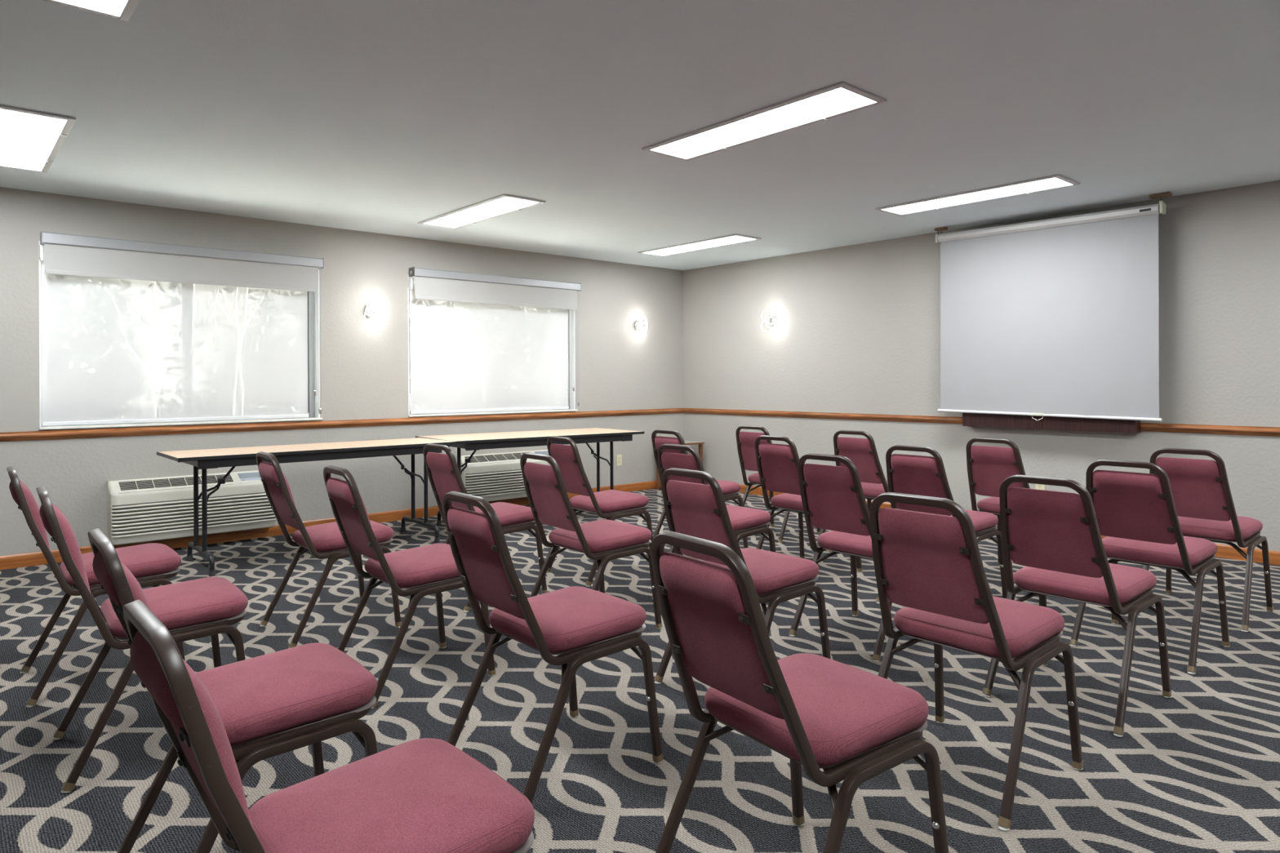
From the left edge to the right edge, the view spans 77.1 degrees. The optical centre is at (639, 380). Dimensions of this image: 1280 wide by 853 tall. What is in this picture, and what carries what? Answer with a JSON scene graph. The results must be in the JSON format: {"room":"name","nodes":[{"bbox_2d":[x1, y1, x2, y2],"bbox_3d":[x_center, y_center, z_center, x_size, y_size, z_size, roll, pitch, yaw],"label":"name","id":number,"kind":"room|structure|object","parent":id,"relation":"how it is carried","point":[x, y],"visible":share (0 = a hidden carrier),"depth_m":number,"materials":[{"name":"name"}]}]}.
{"room":"conference room","nodes":[
{"label":"conference room","id":0,"kind":"room"},
{"bbox_2d":[0,186,684,555],"bbox_3d":[-3.754,-0.018,5.494,11.520,2.440,0.190,0,0,-41],"label":"wall","id":1,"kind":"structure","parent":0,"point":[365,365],"depth_m":6.59,"materials":[{"name":"paint"}]},
{"bbox_2d":[39,240,322,429],"bbox_3d":[-3.292,-0.301,5.907,1.824,1.237,0.182,0,0,-41],"label":"window","id":2,"kind":"structure","parent":1,"relation":"attached to","point":[313,303],"depth_m":6.39,"materials":[{"name":"white paint"}]},
{"bbox_2d":[39,231,324,426],"bbox_3d":[-3.213,-0.338,5.806,1.806,1.265,0.107,0,0,-41],"label":"roller shade","id":3,"kind":"object","parent":1,"relation":"attached to","point":[133,331],"visible":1,"depth_m":5.72,"materials":[{"name":"white fabric"}]},
{"bbox_2d":[106,470,277,545],"bbox_3d":[-3.184,0.896,5.780,1.068,0.420,0.186,0,0,-41],"label":"air conditioner","id":4,"kind":"object","parent":1,"relation":"attached to","point":[155,508],"visible":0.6,"depth_m":5.65,"materials":[{"name":"grey plastic"}]},
{"bbox_2d":[119,475,232,490],"bbox_3d":[-3.282,0.721,5.708,0.703,0.053,0.096,0,0,-41],"label":"grille","id":5,"kind":"object","parent":4,"relation":"attached to","point":[179,482],"depth_m":5.68,"materials":[{"name":"grey plastic"}]},
{"bbox_2d":[0,480,656,569],"bbox_3d":[-3.702,1.159,5.440,11.200,0.085,0.014,0,0,-41],"label":"baseboard","id":6,"kind":"structure","parent":1,"relation":"attached to","point":[23,560],"depth_m":6.10,"materials":[{"name":"brown wood"}]},
{"bbox_2d":[363,297,379,323],"bbox_3d":[-2.224,-0.581,6.670,0.131,0.210,0.156,0,0,-22],"label":"wall lamp","id":7,"kind":"object","parent":1,"relation":"attached to","point":[370,311],"visible":1,"depth_m":6.68,"materials":[{"name":"white glass"}]},
{"bbox_2d":[408,273,577,417],"bbox_3d":[-1.372,-0.309,7.595,1.811,1.237,0.182,0,0,-41],"label":"window","id":8,"kind":"structure","parent":1,"relation":"attached to","point":[571,395],"depth_m":8.13,"materials":[{"name":"white paint"}]},
{"bbox_2d":[408,266,581,413],"bbox_3d":[-1.294,-0.346,7.494,1.796,1.265,0.107,0,0,-41],"label":"roller shade","id":9,"kind":"object","parent":1,"relation":"attached to","point":[479,342],"visible":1,"depth_m":7.43,"materials":[{"name":"white fabric"}]},
{"bbox_2d":[456,449,550,502],"bbox_3d":[-1.196,0.887,7.529,1.068,0.420,0.186,0,0,-41],"label":"air conditioner","id":10,"kind":"object","parent":1,"relation":"attached to","point":[494,477],"visible":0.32,"depth_m":7.34,"materials":[{"name":"grey plastic"}]},
{"bbox_2d":[464,453,523,462],"bbox_3d":[-1.294,0.713,7.457,0.703,0.053,0.096,0,0,-41],"label":"grille","id":11,"kind":"object","parent":10,"relation":"attached to","point":[495,457],"depth_m":7.44,"materials":[{"name":"grey plastic"}]},
{"bbox_2d":[616,454,622,466],"bbox_3d":[-0.219,0.842,8.507,0.070,0.116,0.008,0,0,-41],"label":"wall outlet","id":12,"kind":"object","parent":1,"relation":"attached to","point":[619,457],"visible":1,"depth_m":8.50,"materials":[{"name":"beige plastic"}]},
{"bbox_2d":[633,315,647,334],"bbox_3d":[0.004,-0.595,8.630,0.131,0.210,0.156,0,0,-22],"label":"wall lamp","id":13,"kind":"object","parent":1,"relation":"attached to","point":[637,324],"visible":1,"depth_m":8.64,"materials":[{"name":"white glass"}]},
{"bbox_2d":[0,0,1279,270],"bbox_3d":[-0.778,-1.310,2.103,11.520,0.120,9.220,0,0,-41],"label":"ceiling","id":14,"kind":"structure","parent":0,"point":[385,117],"depth_m":3.69,"materials":[{"name":"paint"}]},
{"bbox_2d":[0,104,75,173],"bbox_3d":[-3.212,-1.233,4.161,0.338,0.014,1.275,0,0,-41],"label":"recessed light","id":15,"kind":"object","parent":14,"relation":"in","point":[30,140],"visible":1,"depth_m":4.07,"materials":[{"name":"grey plastic"}]},
{"bbox_2d":[42,0,140,22],"bbox_3d":[-1.468,-1.241,2.178,0.338,0.014,1.275,0,0,-41],"label":"recessed light","id":16,"kind":"object","parent":14,"relation":"in","point":[123,10],"visible":1,"depth_m":2.66,"materials":[{"name":"grey plastic"}]},
{"bbox_2d":[60,0,127,15],"bbox_3d":[-1.468,-1.244,2.178,0.276,0.006,1.213,0,0,-41],"label":"diffuser","id":17,"kind":"object","parent":16,"relation":"attached to","point":[108,7],"depth_m":2.65,"materials":[{"name":"white plastic"}]},
{"bbox_2d":[417,193,546,228],"bbox_3d":[-1.203,-1.242,5.954,0.338,0.014,1.275,0,0,-41],"label":"recessed light","id":18,"kind":"object","parent":14,"relation":"in","point":[503,204],"visible":1,"depth_m":5.88,"materials":[{"name":"grey plastic"}]},
{"bbox_2d":[637,233,761,256],"bbox_3d":[0.525,-1.249,7.447,0.338,0.014,1.275,0,0,-41],"label":"recessed light","id":19,"kind":"object","parent":14,"relation":"in","point":[734,238],"visible":1,"depth_m":7.39,"materials":[{"name":"grey plastic"}]},
{"bbox_2d":[641,81,886,160],"bbox_3d":[0.557,-1.249,3.960,0.338,0.014,1.275,0,0,-41],"label":"recessed light","id":20,"kind":"object","parent":14,"relation":"in","point":[841,98],"visible":1,"depth_m":3.87,"materials":[{"name":"grey plastic"}]},
{"bbox_2d":[934,226,947,234],"bbox_3d":[2.485,-1.235,6.631,0.056,0.058,0.090,0,0,-41],"label":"block","id":21,"kind":"object","parent":14,"relation":"attached to","point":[940,228],"visible":1,"depth_m":6.61,"materials":[{"name":"brown wood"}]},
{"bbox_2d":[935,200,1165,421],"bbox_3d":[3.007,-0.471,6.047,0.076,1.539,1.641,0,0,-41],"label":"projection screen","id":22,"kind":"object","parent":21,"relation":"hanging from","point":[1055,317],"visible":1,"depth_m":5.94,"materials":[{"name":"grey fabric"}]},
{"bbox_2d":[875,173,1079,215],"bbox_3d":[2.267,-1.256,5.503,0.338,0.014,1.275,0,0,-41],"label":"recessed light","id":23,"kind":"object","parent":14,"relation":"in","point":[1055,181],"visible":1,"depth_m":5.43,"materials":[{"name":"grey plastic"}]},
{"bbox_2d":[1149,191,1172,200],"bbox_3d":[3.529,-1.240,5.444,0.056,0.058,0.124,0,0,-41],"label":"block","id":24,"kind":"object","parent":14,"relation":"attached to","point":[1160,195],"visible":1,"depth_m":5.42,"materials":[{"name":"brown wood"}]},
{"bbox_2d":[0,488,1279,852],"bbox_3d":[-0.767,1.250,2.103,11.520,0.120,9.220,0,0,-41],"label":"floor","id":25,"kind":"structure","parent":0,"point":[1195,770],"depth_m":2.76,"materials":[{"name":"carpet"}]},
{"bbox_2d":[6,466,185,707],"bbox_3d":[-2.209,0.765,3.265,0.569,0.862,0.474,0,0,-40],"label":"banquet chair","id":26,"kind":"object","parent":25,"relation":"on","point":[150,564],"visible":0.79,"depth_m":3.14,"materials":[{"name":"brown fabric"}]},
{"bbox_2d":[59,542,181,586],"bbox_3d":[-2.143,0.749,3.321,0.397,0.092,0.414,0,0,-40],"label":"seat cushion","id":27,"kind":"object","parent":26,"relation":"on","point":[152,563],"depth_m":3.23,"materials":[{"name":"fabric"}]},
{"bbox_2d":[35,485,248,793],"bbox_3d":[-1.629,0.762,2.647,0.569,0.862,0.474,0,0,-39],"label":"banquet chair","id":28,"kind":"object","parent":25,"relation":"on","point":[194,609],"visible":0.77,"depth_m":2.56,"materials":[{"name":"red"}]},
{"bbox_2d":[100,577,248,638],"bbox_3d":[-1.562,0.747,2.701,0.397,0.092,0.414,0,0,-39],"label":"seat cushion","id":29,"kind":"object","parent":28,"relation":"on","point":[208,605],"depth_m":2.60,"materials":[{"name":"fabric"}]},
{"bbox_2d":[88,528,377,852],"bbox_3d":[-0.952,0.759,1.903,0.569,0.862,0.474,0,0,-40],"label":"banquet chair","id":30,"kind":"object","parent":25,"relation":"on","point":[277,703],"visible":0.55,"depth_m":1.85,"materials":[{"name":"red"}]},
{"bbox_2d":[195,643,377,746],"bbox_3d":[-0.886,0.744,1.959,0.397,0.092,0.414,0,0,-40],"label":"seat cushion","id":31,"kind":"object","parent":30,"relation":"on","point":[291,696],"depth_m":1.86,"materials":[{"name":"fabric"}]},
{"bbox_2d":[156,437,457,576],"bbox_3d":[-2.260,0.828,5.628,1.850,0.737,0.610,0,0,-41],"label":"folding table","id":32,"kind":"object","parent":25,"relation":"on","point":[201,459],"visible":0.95,"depth_m":5.35,"materials":[{"name":"brown wood"}]},
{"bbox_2d":[122,600,534,852],"bbox_3d":[-0.493,0.757,1.314,0.569,0.862,0.474,0,0,-41],"label":"banquet chair","id":33,"kind":"object","parent":25,"relation":"on","point":[426,795],"visible":1,"depth_m":1.28,"materials":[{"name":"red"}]},
{"bbox_2d":[248,737,534,852],"bbox_3d":[-0.428,0.742,1.371,0.397,0.092,0.414,0,0,-41],"label":"seat cushion","id":34,"kind":"object","parent":33,"relation":"on","point":[426,795],"depth_m":1.33,"materials":[{"name":"fabric"}]},
{"bbox_2d":[256,451,401,648],"bbox_3d":[-1.519,0.762,3.882,0.569,0.862,0.474,0,0,-40],"label":"banquet chair","id":35,"kind":"object","parent":25,"relation":"on","point":[326,538],"visible":0.78,"depth_m":3.74,"materials":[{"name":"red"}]},
{"bbox_2d":[292,520,393,552],"bbox_3d":[-1.453,0.746,3.937,0.397,0.092,0.414,0,0,-40],"label":"seat cushion","id":36,"kind":"object","parent":35,"relation":"on","point":[326,537],"depth_m":3.82,"materials":[{"name":"fabric"}]},
{"bbox_2d":[323,465,496,708],"bbox_3d":[-0.947,0.759,3.237,0.569,0.862,0.474,0,0,-39],"label":"banquet chair","id":37,"kind":"object","parent":25,"relation":"on","point":[431,569],"visible":0.82,"depth_m":3.12,"materials":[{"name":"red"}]},
{"bbox_2d":[364,543,460,587],"bbox_3d":[-0.880,0.744,3.292,0.397,0.092,0.414,0,0,-39],"label":"seat cushion","id":38,"kind":"object","parent":37,"relation":"on","point":[431,566],"depth_m":3.15,"materials":[{"name":"fabric"}]},
{"bbox_2d":[422,443,547,612],"bbox_3d":[-0.881,0.763,4.452,0.569,0.853,0.474,0,0,-42],"label":"banquet chair","id":39,"kind":"object","parent":25,"relation":"on","point":[444,476],"visible":0.59,"depth_m":4.35,"materials":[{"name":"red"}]},
{"bbox_2d":[473,502,534,527],"bbox_3d":[-0.817,0.748,4.510,0.397,0.091,0.414,0,0,-42],"label":"seat cushion","id":40,"kind":"object","parent":39,"relation":"on","point":[509,515],"depth_m":4.41,"materials":[{"name":"fabric"}]},
{"bbox_2d":[415,427,644,524],"bbox_3d":[-0.906,0.821,6.868,1.800,0.738,0.760,0,0,-37],"label":"folding table","id":41,"kind":"object","parent":25,"relation":"on","point":[468,442],"visible":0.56,"depth_m":6.72,"materials":[{"name":"brown wood"}]},
{"bbox_2d":[441,491,662,803],"bbox_3d":[-0.296,0.757,2.494,0.569,0.861,0.474,0,0,-40],"label":"banquet chair","id":42,"kind":"object","parent":25,"relation":"on","point":[582,625],"visible":0.97,"depth_m":2.39,"materials":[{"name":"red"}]},
{"bbox_2d":[488,586,646,653],"bbox_3d":[-0.230,0.742,2.549,0.397,0.092,0.414,0,0,-40],"label":"seat cushion","id":43,"kind":"object","parent":42,"relation":"on","point":[574,619],"depth_m":2.44,"materials":[{"name":"fabric"}]},
{"bbox_2d":[520,452,662,629],"bbox_3d":[-0.260,0.760,3.846,0.569,0.855,0.474,0,0,-39],"label":"banquet chair","id":44,"kind":"object","parent":25,"relation":"on","point":[602,540],"visible":0.97,"depth_m":3.74,"materials":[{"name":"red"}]},
{"bbox_2d":[548,519,651,553],"bbox_3d":[-0.194,0.745,3.901,0.397,0.091,0.414,0,0,-39],"label":"seat cushion","id":45,"kind":"object","parent":44,"relation":"on","point":[602,535],"depth_m":3.78,"materials":[{"name":"fabric"}]},
{"bbox_2d":[546,435,653,586],"bbox_3d":[-0.263,0.760,4.954,0.569,0.856,0.474,0,0,-38],"label":"banquet chair","id":46,"kind":"object","parent":25,"relation":"on","point":[610,504],"visible":0.84,"depth_m":4.82,"materials":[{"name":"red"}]},
{"bbox_2d":[569,489,648,513],"bbox_3d":[-0.195,0.744,5.008,0.397,0.091,0.414,0,0,-38],"label":"seat cushion","id":47,"kind":"object","parent":46,"relation":"on","point":[610,501],"depth_m":4.88,"materials":[{"name":"fabric"}]},
{"bbox_2d":[656,440,704,489],"bbox_3d":[0.434,0.926,8.758,0.435,0.516,0.325,0,0,-41],"label":"side table","id":48,"kind":"object","parent":25,"relation":"on","point":[686,442],"visible":0.28,"depth_m":8.74,"materials":[{"name":"brown wood"}]},
{"bbox_2d":[648,429,747,559],"bbox_3d":[0.384,0.756,5.555,0.569,0.856,0.474,0,0,-39],"label":"banquet chair","id":49,"kind":"object","parent":25,"relation":"on","point":[730,490],"visible":0.37,"depth_m":5.48,"materials":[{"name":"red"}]},
{"bbox_2d":[707,479,740,494],"bbox_3d":[0.450,0.741,5.610,0.397,0.091,0.414,0,0,-39],"label":"seat cushion","id":50,"kind":"object","parent":49,"relation":"on","point":[727,487],"depth_m":5.51,"materials":[{"name":"fabric"}]},
{"bbox_2d":[652,444,776,599],"bbox_3d":[0.395,0.757,4.339,0.569,0.855,0.474,0,0,-41],"label":"banquet chair","id":51,"kind":"object","parent":25,"relation":"on","point":[745,522],"visible":0.38,"depth_m":4.22,"materials":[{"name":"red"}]},
{"bbox_2d":[725,504,770,531],"bbox_3d":[0.460,0.742,4.396,0.397,0.091,0.414,0,0,-41],"label":"seat cushion","id":52,"kind":"object","parent":51,"relation":"on","point":[742,518],"depth_m":4.28,"materials":[{"name":"fabric"}]},
{"bbox_2d":[653,467,831,684],"bbox_3d":[0.384,0.755,3.121,0.569,0.859,0.474,0,0,-39],"label":"banquet chair","id":53,"kind":"object","parent":25,"relation":"on","point":[697,510],"visible":0.65,"depth_m":3.00,"materials":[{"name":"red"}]},
{"bbox_2d":[700,547,818,594],"bbox_3d":[0.451,0.740,3.176,0.397,0.092,0.414,0,0,-40],"label":"seat cushion","id":54,"kind":"object","parent":53,"relation":"on","point":[771,572],"depth_m":3.05,"materials":[{"name":"fabric"}]},
{"bbox_2d":[735,425,820,543],"bbox_3d":[1.025,0.758,6.144,0.569,0.849,0.474,0,0,-43],"label":"banquet chair","id":55,"kind":"object","parent":25,"relation":"on","point":[745,441],"visible":0.35,"depth_m":6.05,"materials":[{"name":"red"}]},
{"bbox_2d":[747,472,760,484],"bbox_3d":[1.088,0.742,6.202,0.397,0.090,0.414,0,0,-43],"label":"seat cushion","id":56,"kind":"object","parent":55,"relation":"on","point":[753,478],"depth_m":6.16,"materials":[{"name":"fabric"}]},
{"bbox_2d":[650,531,948,852],"bbox_3d":[0.331,0.753,1.807,0.569,0.864,0.474,0,0,-35],"label":"banquet chair","id":57,"kind":"object","parent":25,"relation":"on","point":[816,712],"visible":1,"depth_m":1.70,"materials":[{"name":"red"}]},
{"bbox_2d":[704,653,928,766],"bbox_3d":[0.402,0.737,1.857,0.397,0.092,0.414,0,0,-35],"label":"seat cushion","id":58,"kind":"object","parent":57,"relation":"on","point":[850,716],"depth_m":1.74,"materials":[{"name":"fabric"}]},
{"bbox_2d":[755,435,862,572],"bbox_3d":[1.004,0.755,4.954,0.569,0.855,0.474,0,0,-40],"label":"banquet chair","id":59,"kind":"object","parent":25,"relation":"on","point":[776,464],"visible":0.59,"depth_m":4.86,"materials":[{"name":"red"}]},
{"bbox_2d":[770,493,803,511],"bbox_3d":[1.070,0.739,5.009,0.397,0.091,0.414,0,0,-40],"label":"seat cushion","id":60,"kind":"object","parent":59,"relation":"on","point":[791,502],"depth_m":4.93,"materials":[{"name":"fabric"}]},
{"bbox_2d":[788,453,892,662],"bbox_3d":[1.019,0.752,3.698,0.569,0.860,0.474,0,0,-40],"label":"banquet chair","id":61,"kind":"object","parent":25,"relation":"on","point":[833,497],"visible":0.76,"depth_m":3.58,"materials":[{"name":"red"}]},
{"bbox_2d":[817,530,872,557],"bbox_3d":[1.085,0.737,3.754,0.397,0.092,0.414,0,0,-40],"label":"seat cushion","id":62,"kind":"object","parent":61,"relation":"on","point":[854,544],"depth_m":3.65,"materials":[{"name":"fabric"}]},
{"bbox_2d":[826,430,898,553],"bbox_3d":[1.608,0.754,5.480,0.569,0.851,0.474,0,0,-40],"label":"banquet chair","id":63,"kind":"object","parent":25,"relation":"on","point":[862,452],"visible":0.5,"depth_m":5.31,"materials":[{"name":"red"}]},
{"bbox_2d":[861,480,888,497],"bbox_3d":[1.674,0.739,5.536,0.397,0.091,0.414,0,0,-40],"label":"seat cushion","id":64,"kind":"object","parent":63,"relation":"on","point":[870,490],"depth_m":5.40,"materials":[{"name":"fabric"}]},
{"bbox_2d":[875,444,1008,604],"bbox_3d":[1.582,0.754,4.238,0.569,0.851,0.474,0,0,-40],"label":"banquet chair","id":65,"kind":"object","parent":25,"relation":"on","point":[918,475],"visible":0.6,"depth_m":4.11,"materials":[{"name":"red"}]},
{"bbox_2d":[951,509,998,532],"bbox_3d":[1.647,0.739,4.294,0.397,0.091,0.414,0,0,-40],"label":"seat cushion","id":66,"kind":"object","parent":65,"relation":"on","point":[983,522],"depth_m":4.18,"materials":[{"name":"fabric"}]},
{"bbox_2d":[869,492,1083,831],"bbox_3d":[0.980,0.751,2.434,0.569,0.862,0.474,0,0,-41],"label":"banquet chair","id":67,"kind":"object","parent":25,"relation":"on","point":[930,565],"visible":0.98,"depth_m":2.31,"materials":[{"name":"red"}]},
{"bbox_2d":[893,595,1064,657],"bbox_3d":[1.045,0.736,2.491,0.397,0.092,0.414,0,0,-41],"label":"seat cushion","id":68,"kind":"object","parent":67,"relation":"on","point":[1030,630],"depth_m":2.37,"materials":[{"name":"fabric"}]},
{"bbox_2d":[965,437,1030,566],"bbox_3d":[2.215,0.752,4.753,0.569,0.850,0.474,0,0,-39],"label":"banquet chair","id":69,"kind":"object","parent":25,"relation":"on","point":[988,467],"visible":0.43,"depth_m":4.64,"materials":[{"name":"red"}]},
{"bbox_2d":[977,496,999,513],"bbox_3d":[2.282,0.736,4.807,0.397,0.091,0.414,0,0,-39],"label":"seat cushion","id":70,"kind":"object","parent":69,"relation":"on","point":[991,504],"depth_m":4.78,"materials":[{"name":"fabric"}]},
{"bbox_2d":[982,475,1171,737],"bbox_3d":[1.611,0.757,2.984,0.569,0.844,0.474,0,0,-41],"label":"banquet chair","id":71,"kind":"object","parent":25,"relation":"on","point":[1056,536],"visible":0.99,"depth_m":2.85,"materials":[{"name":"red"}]},
{"bbox_2d":[1013,563,1156,605],"bbox_3d":[1.677,0.742,3.040,0.397,0.090,0.414,0,0,-41],"label":"seat cushion","id":72,"kind":"object","parent":71,"relation":"on","point":[1135,586],"depth_m":2.91,"materials":[{"name":"fabric"}]},
{"bbox_2d":[1069,459,1230,674],"bbox_3d":[2.238,0.755,3.543,0.569,0.843,0.474,0,0,-41],"label":"banquet chair","id":73,"kind":"object","parent":25,"relation":"on","point":[1136,513],"visible":0.88,"depth_m":3.40,"materials":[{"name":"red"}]},
{"bbox_2d":[1102,536,1217,567],"bbox_3d":[2.304,0.740,3.600,0.397,0.090,0.414,0,0,-41],"label":"seat cushion","id":74,"kind":"object","parent":73,"relation":"on","point":[1202,553],"depth_m":3.47,"materials":[{"name":"fabric"}]},
{"bbox_2d":[1142,448,1273,632],"bbox_3d":[2.852,0.752,4.077,0.569,0.844,0.474,0,0,-41],"label":"banquet chair","id":75,"kind":"object","parent":25,"relation":"on","point":[1205,508],"visible":0.66,"depth_m":3.92,"materials":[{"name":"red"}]},
{"bbox_2d":[1177,515,1262,541],"bbox_3d":[2.917,0.737,4.133,0.397,0.090,0.414,0,0,-41],"label":"seat cushion","id":76,"kind":"object","parent":75,"relation":"on","point":[1251,528],"depth_m":3.99,"materials":[{"name":"fabric"}]},
{"bbox_2d":[683,180,1279,551],"bbox_3d":[3.546,-0.049,5.794,0.160,2.440,9.060,0,0,-41],"label":"wall","id":77,"kind":"structure","parent":0,"point":[857,331],"depth_m":6.89,"materials":[{"name":"paint"}]},
{"bbox_2d":[761,311,778,331],"bbox_3d":[1.316,-0.603,8.110,0.156,0.210,0.131,0,0,-22],"label":"wall lamp","id":78,"kind":"object","parent":77,"relation":"attached to","point":[774,320],"visible":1,"depth_m":8.11,"materials":[{"name":"white glass"}]},
{"bbox_2d":[683,408,962,424],"bbox_3d":[1.602,0.334,7.862,0.030,0.059,3.326,0,0,-41],"label":"trim","id":79,"kind":"structure","parent":77,"relation":"attached to","point":[900,418],"depth_m":7.59,"materials":[{"name":"brown wood"}]},
{"bbox_2d":[738,484,1279,565],"bbox_3d":[3.437,1.129,5.792,0.014,0.085,8.886,0,0,-41],"label":"baseboard","id":80,"kind":"structure","parent":77,"relation":"attached to","point":[1224,551],"depth_m":5.28,"materials":[{"name":"brown wood"}]},
{"bbox_2d":[1035,484,1044,489],"bbox_3d":[3.084,0.828,6.195,0.008,0.116,0.070,0,0,-41],"label":"wall outlet","id":81,"kind":"object","parent":77,"relation":"attached to","point":[1039,486],"visible":0.48,"depth_m":6.20,"materials":[{"name":"beige plastic"}]},
{"bbox_2d":[962,413,1140,433],"bbox_3d":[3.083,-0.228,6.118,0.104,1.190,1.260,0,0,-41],"label":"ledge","id":82,"kind":"object","parent":77,"relation":"attached to","point":[976,420],"visible":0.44,"depth_m":6.04,"materials":[{"name":"brown wood"}]},
{"bbox_2d":[1140,422,1279,436],"bbox_3d":[4.947,0.320,4.059,0.030,0.059,4.284,0,0,-41],"label":"trim","id":83,"kind":"structure","parent":77,"relation":"attached to","point":[1150,427],"depth_m":5.34,"materials":[{"name":"brown wood"}]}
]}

